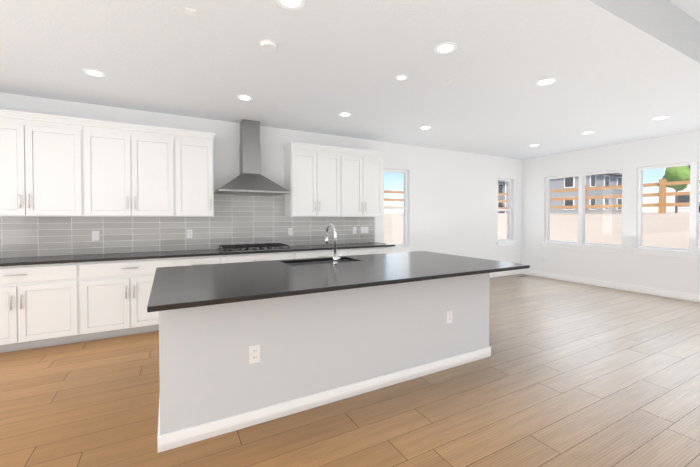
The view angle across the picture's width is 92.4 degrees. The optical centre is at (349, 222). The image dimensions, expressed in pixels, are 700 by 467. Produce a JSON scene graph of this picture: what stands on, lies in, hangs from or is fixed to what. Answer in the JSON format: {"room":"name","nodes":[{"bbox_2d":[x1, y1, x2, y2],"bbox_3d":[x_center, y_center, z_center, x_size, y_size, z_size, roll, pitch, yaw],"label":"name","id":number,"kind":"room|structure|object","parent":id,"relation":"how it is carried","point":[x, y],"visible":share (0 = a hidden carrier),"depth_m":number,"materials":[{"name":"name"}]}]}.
{"room":"kitchen","nodes":[
{"label":"kitchen","id":0,"kind":"room"},
{"bbox_2d":[0,92,523,263],"bbox_3d":[-0.713,-0.331,5.501,11.220,3.210,0.158,-1,1,-28],"label":"wall","id":1,"kind":"structure","parent":0,"point":[452,202],"depth_m":5.18,"materials":[{"name":"white paint"}]},
{"bbox_2d":[0,109,91,215],"bbox_3d":[-3.526,-0.619,3.702,1.117,1.102,0.333,-1,1,-28],"label":"upper cabinet","id":2,"kind":"object","parent":1,"relation":"attached to","point":[54,165],"depth_m":3.64,"materials":[{"name":"white wood"}]},
{"bbox_2d":[92,231,98,240],"bbox_3d":[-3.119,0.162,4.113,0.072,0.116,0.008,-1,1,-28],"label":"outlet","id":3,"kind":"object","parent":1,"relation":"attached to","point":[95,235],"visible":1,"depth_m":4.11,"materials":[{"name":"white plastic"}]},
{"bbox_2d":[92,119,183,216],"bbox_3d":[-2.692,-0.627,4.152,1.062,1.102,0.333,-1,1,-28],"label":"upper cabinet","id":4,"kind":"object","parent":1,"relation":"attached to","point":[138,170],"depth_m":4.04,"materials":[{"name":"white wood"}]},
{"bbox_2d":[187,230,191,237],"bbox_3d":[-2.204,0.154,4.607,0.072,0.116,0.008,-1,1,-28],"label":"outlet","id":5,"kind":"object","parent":1,"relation":"attached to","point":[189,233],"visible":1,"depth_m":4.61,"materials":[{"name":"white plastic"}]},
{"bbox_2d":[180,129,214,216],"bbox_3d":[-2.117,-0.632,4.463,0.530,1.102,0.333,-1,1,-28],"label":"upper cabinet","id":6,"kind":"object","parent":1,"relation":"attached to","point":[198,145],"depth_m":4.36,"materials":[{"name":"white wood"}]},
{"bbox_2d":[214,119,289,194],"bbox_3d":[-1.391,-0.931,4.757,0.950,1.042,0.503,-1,1,-28],"label":"range hood","id":7,"kind":"object","parent":1,"relation":"attached to","point":[250,179],"visible":1,"depth_m":4.73,"materials":[{"name":"silver metal"}]},
{"bbox_2d":[288,228,292,234],"bbox_3d":[-0.937,0.143,5.292,0.072,0.116,0.008,-1,1,-28],"label":"outlet","id":8,"kind":"object","parent":1,"relation":"attached to","point":[290,231],"visible":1,"depth_m":5.29,"materials":[{"name":"white plastic"}]},
{"bbox_2d":[283,141,346,216],"bbox_3d":[-0.554,-0.646,5.308,0.890,1.102,0.333,-1,1,-28],"label":"upper cabinet","id":9,"kind":"object","parent":1,"relation":"attached to","point":[326,181],"depth_m":5.15,"materials":[{"name":"white wood"}]},
{"bbox_2d":[361,227,367,232],"bbox_3d":[0.259,0.132,5.939,0.160,0.116,0.007,-1,1,-28],"label":"light switch","id":10,"kind":"object","parent":1,"relation":"attached to","point":[364,229],"visible":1,"depth_m":5.93,"materials":[{"name":"white plastic"}]},
{"bbox_2d":[347,149,382,216],"bbox_3d":[0.104,-0.652,5.664,0.891,1.102,0.333,-1,1,-28],"label":"upper cabinet","id":11,"kind":"object","parent":1,"relation":"attached to","point":[364,167],"depth_m":5.55,"materials":[{"name":"white wood"}]},
{"bbox_2d":[384,169,411,252],"bbox_3d":[0.860,-0.219,6.324,0.660,1.560,0.180,-1,1,-28],"label":"window","id":12,"kind":"structure","parent":1,"relation":"in","point":[403,247],"depth_m":6.43,"materials":[{"name":"white"}]},
{"bbox_2d":[496,178,515,245],"bbox_3d":[3.583,-0.244,7.796,0.630,1.560,0.180,-1,1,-28],"label":"window","id":13,"kind":"structure","parent":1,"relation":"in","point":[505,242],"depth_m":7.93,"materials":[{"name":"white"}]},
{"bbox_2d":[490,269,521,277],"bbox_3d":[2.268,1.186,7.047,4.168,0.124,0.017,-1,1,-28],"label":"baseboard","id":14,"kind":"structure","parent":1,"relation":"attached to","point":[512,272],"depth_m":7.76,"materials":[{"name":"white wood"}]},
{"bbox_2d":[0,274,699,466],"bbox_3d":[1.402,1.368,1.618,11.220,0.060,9.050,-1,1,-28],"label":"floor","id":15,"kind":"structure","parent":0,"point":[568,374],"depth_m":2.43,"materials":[{"name":"brown wood"}]},
{"bbox_2d":[0,262,87,352],"bbox_3d":[-3.463,0.863,3.610,1.119,0.883,0.597,-1,1,-28],"label":"base cabinet","id":16,"kind":"object","parent":15,"relation":"on","point":[46,301],"depth_m":3.45,"materials":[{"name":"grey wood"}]},
{"bbox_2d":[0,242,391,265],"bbox_3d":[-2.364,0.397,4.174,6.738,0.029,0.618,-1,1,-28],"label":"countertop","id":17,"kind":"structure","parent":16,"relation":"on","point":[39,260],"depth_m":4.14,"materials":[{"name":"black stone"}]},
{"bbox_2d":[218,243,290,251],"bbox_3d":[-1.350,0.345,4.734,0.918,0.054,0.498,-1,1,-28],"label":"cooktop","id":18,"kind":"object","parent":17,"relation":"in","point":[266,246],"depth_m":4.63,"materials":[{"name":"black metal"}]},
{"bbox_2d":[88,258,175,340],"bbox_3d":[-2.661,0.856,4.043,0.992,0.883,0.597,-1,1,-28],"label":"base cabinet","id":19,"kind":"object","parent":15,"relation":"on","point":[118,292],"depth_m":3.77,"materials":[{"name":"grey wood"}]},
{"bbox_2d":[176,254,227,265],"bbox_3d":[-2.005,0.850,4.398,0.644,0.883,0.597,-1,1,-28],"label":"base cabinet","id":20,"kind":"object","parent":15,"relation":"on","point":[216,258],"depth_m":4.16,"materials":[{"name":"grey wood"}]},
{"bbox_2d":[228,250,299,262],"bbox_3d":[-1.322,0.844,4.767,1.052,0.883,0.597,-1,1,-28],"label":"base cabinet","id":21,"kind":"object","parent":15,"relation":"on","point":[292,254],"depth_m":4.50,"materials":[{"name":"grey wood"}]},
{"bbox_2d":[155,271,494,452],"bbox_3d":[-0.151,0.871,3.136,2.836,0.884,1.208,-1,1,-28],"label":"kitchen island","id":22,"kind":"object","parent":15,"relation":"on","point":[242,345],"depth_m":2.37,"materials":[{"name":"grey paint"}]},
{"bbox_2d":[147,251,529,311],"bbox_3d":[-0.019,0.415,3.073,3.080,0.030,1.490,-1,1,-28],"label":"island countertop","id":23,"kind":"structure","parent":22,"relation":"on","point":[208,285],"depth_m":2.59,"materials":[{"name":"black stone"}]},
{"bbox_2d":[303,259,346,262],"bbox_3d":[-0.293,0.515,3.455,0.772,0.207,0.392,-1,1,-28],"label":"sink","id":24,"kind":"object","parent":23,"relation":"in","point":[304,260],"depth_m":3.65,"materials":[{"name":"metal"}]},
{"bbox_2d":[325,223,342,262],"bbox_3d":[-0.171,0.202,3.327,0.098,0.388,0.247,-1,1,-28],"label":"faucet","id":25,"kind":"object","parent":23,"relation":"on","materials":[{"name":"silver metal"}]},
{"bbox_2d":[300,250,351,258],"bbox_3d":[-0.549,0.837,5.185,0.994,0.883,0.597,-1,1,-28],"label":"base cabinet","id":26,"kind":"object","parent":15,"relation":"on","point":[303,253],"depth_m":4.92,"materials":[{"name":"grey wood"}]},
{"bbox_2d":[352,246,392,254],"bbox_3d":[0.167,0.831,5.572,0.922,0.883,0.597,-1,1,-28],"label":"base cabinet","id":27,"kind":"object","parent":15,"relation":"on","point":[371,249],"depth_m":5.36,"materials":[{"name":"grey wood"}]},
{"bbox_2d":[0,0,699,159],"bbox_3d":[1.402,-1.601,1.569,10.920,0.400,8.750,-1,1,-28],"label":"ceiling","id":28,"kind":"structure","parent":0,"point":[622,71],"depth_m":3.04,"materials":[{"name":"white paint"}]},
{"bbox_2d":[82,69,106,76],"bbox_3d":[-2.434,-1.425,3.198,0.184,0.006,0.184,-1,1,-28],"label":"recessed light","id":29,"kind":"object","parent":28,"relation":"in","point":[94,72],"visible":1,"depth_m":3.20,"materials":[{"name":"white"}]},
{"bbox_2d":[185,7,196,16],"bbox_3d":[-1.065,-1.407,2.244,0.072,0.010,0.072,-1,1,-28],"label":"plate","id":30,"kind":"object","parent":28,"relation":"attached to","point":[190,12],"visible":1,"depth_m":2.24,"materials":[{"name":"white"}]},
{"bbox_2d":[236,95,252,100],"bbox_3d":[-1.211,-1.436,3.859,0.184,0.006,0.184,-1,1,-28],"label":"recessed light","id":31,"kind":"object","parent":28,"relation":"in","point":[245,97],"visible":1,"depth_m":3.85,"materials":[{"name":"white plastic"}]},
{"bbox_2d":[259,39,277,51],"bbox_3d":[-0.645,-1.402,2.665,0.144,0.034,0.144,-1,1,-28],"label":"smoke detector","id":32,"kind":"object","parent":28,"relation":"attached to","point":[267,45],"visible":0.98,"depth_m":2.64,"materials":[{"name":"white plastic"}]},
{"bbox_2d":[276,0,304,9],"bbox_3d":[-0.377,-1.407,2.128,0.184,0.006,0.184,-1,1,-28],"label":"recessed light","id":33,"kind":"object","parent":28,"relation":"in","point":[292,4],"visible":1,"depth_m":2.16,"materials":[{"name":"white plastic"}]},
{"bbox_2d":[338,112,351,116],"bbox_3d":[-0.064,-1.446,4.491,0.184,0.006,0.184,-1,1,-28],"label":"recessed light","id":34,"kind":"object","parent":28,"relation":"in","point":[345,114],"visible":0.96,"depth_m":4.49,"materials":[{"name":"white"}]},
{"bbox_2d":[396,75,407,79],"bbox_3d":[0.511,-1.427,3.302,0.124,0.006,0.124,-1,1,-28],"label":"recessed light","id":35,"kind":"object","parent":28,"relation":"in","point":[399,77],"visible":1,"depth_m":3.30,"materials":[{"name":"white plastic"}]},
{"bbox_2d":[419,126,431,128],"bbox_3d":[1.159,-1.457,5.152,0.184,0.006,0.184,-1,1,-28],"label":"recessed light","id":36,"kind":"object","parent":28,"relation":"in","point":[425,127],"visible":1,"depth_m":5.14,"materials":[{"name":"white plastic"}]},
{"bbox_2d":[434,42,456,53],"bbox_3d":[0.776,-1.417,2.728,0.184,0.006,0.184,-1,1,-28],"label":"recessed light","id":37,"kind":"object","parent":28,"relation":"in","point":[446,48],"visible":1,"depth_m":2.73,"materials":[{"name":"white plastic"}]},
{"bbox_2d":[536,78,555,85],"bbox_3d":[1.989,-1.428,3.407,0.184,0.006,0.184,-1,1,-28],"label":"recessed light","id":38,"kind":"object","parent":28,"relation":"in","point":[546,81],"visible":1,"depth_m":3.39,"materials":[{"name":"white plastic"}]},
{"bbox_2d":[581,131,594,133],"bbox_3d":[3.870,-1.462,5.458,0.184,0.006,0.184,-1,1,-28],"label":"recessed light","id":39,"kind":"object","parent":28,"relation":"in","point":[588,132],"visible":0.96,"depth_m":5.44,"materials":[{"name":"white"}]},
{"bbox_2d":[652,116,669,119],"bbox_3d":[4.299,-1.449,4.644,0.184,0.006,0.184,-1,1,-28],"label":"recessed light","id":40,"kind":"object","parent":28,"relation":"in","point":[660,117],"visible":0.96,"depth_m":4.62,"materials":[{"name":"white plastic"}]},
{"bbox_2d":[524,131,699,294],"bbox_3d":[6.275,-0.310,4.214,0.150,3.210,8.730,-1,1,-28],"label":"wall","id":41,"kind":"structure","parent":0,"point":[680,274],"depth_m":6.31,"materials":[{"name":"white paint"}]},
{"bbox_2d":[541,170,623,252],"bbox_3d":[4.772,-0.230,6.933,0.180,1.560,1.550,-1,1,-28],"label":"window","id":42,"kind":"structure","parent":41,"relation":"in","point":[581,243],"depth_m":6.92,"materials":[{"name":"white"}]},
{"bbox_2d":[522,269,699,302],"bbox_3d":[6.189,1.233,4.222,0.016,0.124,8.719,-1,1,-28],"label":"baseboard","id":43,"kind":"structure","parent":41,"relation":"attached to","point":[655,291],"depth_m":6.30,"materials":[{"name":"white wood"}]},
{"bbox_2d":[632,161,699,258],"bbox_3d":[5.575,-0.205,5.447,0.180,1.560,1.550,-1,1,-28],"label":"window","id":44,"kind":"structure","parent":41,"relation":"in","point":[693,251],"depth_m":5.61,"materials":[{"name":"white"}]},
{"label":"outside","id":45,"kind":"structure","parent":0,"visible":0},
{"bbox_2d":[384,212,699,248],"bbox_3d":[12.966,-0.225,24.020,74.000,1.890,70.000,-1,1,-28],"label":"ground","id":46,"kind":"structure","parent":45,"point":[672,222],"depth_m":10.11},
{"bbox_2d":[498,180,504,212],"bbox_3d":[21.710,-4.997,58.232,10.900,7.800,10.900,-1,1,-28],"label":"house","id":47,"kind":"structure","parent":46,"relation":"on","point":[502,183],"depth_m":53.91,"materials":[{"name":"grey"}]},
{"bbox_2d":[384,179,699,213],"bbox_3d":[3.171,-0.625,0.467,22.510,1.297,26.040,-1,1,-28],"label":"fence","id":48,"kind":"object","parent":46,"relation":"on","point":[661,193],"depth_m":12.09,"materials":[{"name":"brown wood"}]},
{"bbox_2d":[505,173,621,212],"bbox_3d":[30.532,-4.931,48.224,10.900,8.000,11.900,-1,1,-28],"label":"house","id":49,"kind":"structure","parent":46,"relation":"on","point":[612,179],"depth_m":43.16,"materials":[{"name":"grey paint"}]},
{"bbox_2d":[662,166,699,212],"bbox_3d":[11.672,-1.286,11.533,0.655,2.122,1.618,0,1,-17],"label":"tree","id":50,"kind":"object","parent":46,"relation":"on","point":[672,178],"depth_m":11.70,"materials":[{"name":"green plant"}]},
{"bbox_2d":[664,165,699,211],"bbox_3d":[38.857,-4.777,32.831,10.900,8.200,9.900,-1,1,-28],"label":"house","id":51,"kind":"structure","parent":46,"relation":"on","point":[681,200],"depth_m":33.37,"materials":[{"name":"white"}]}
]}

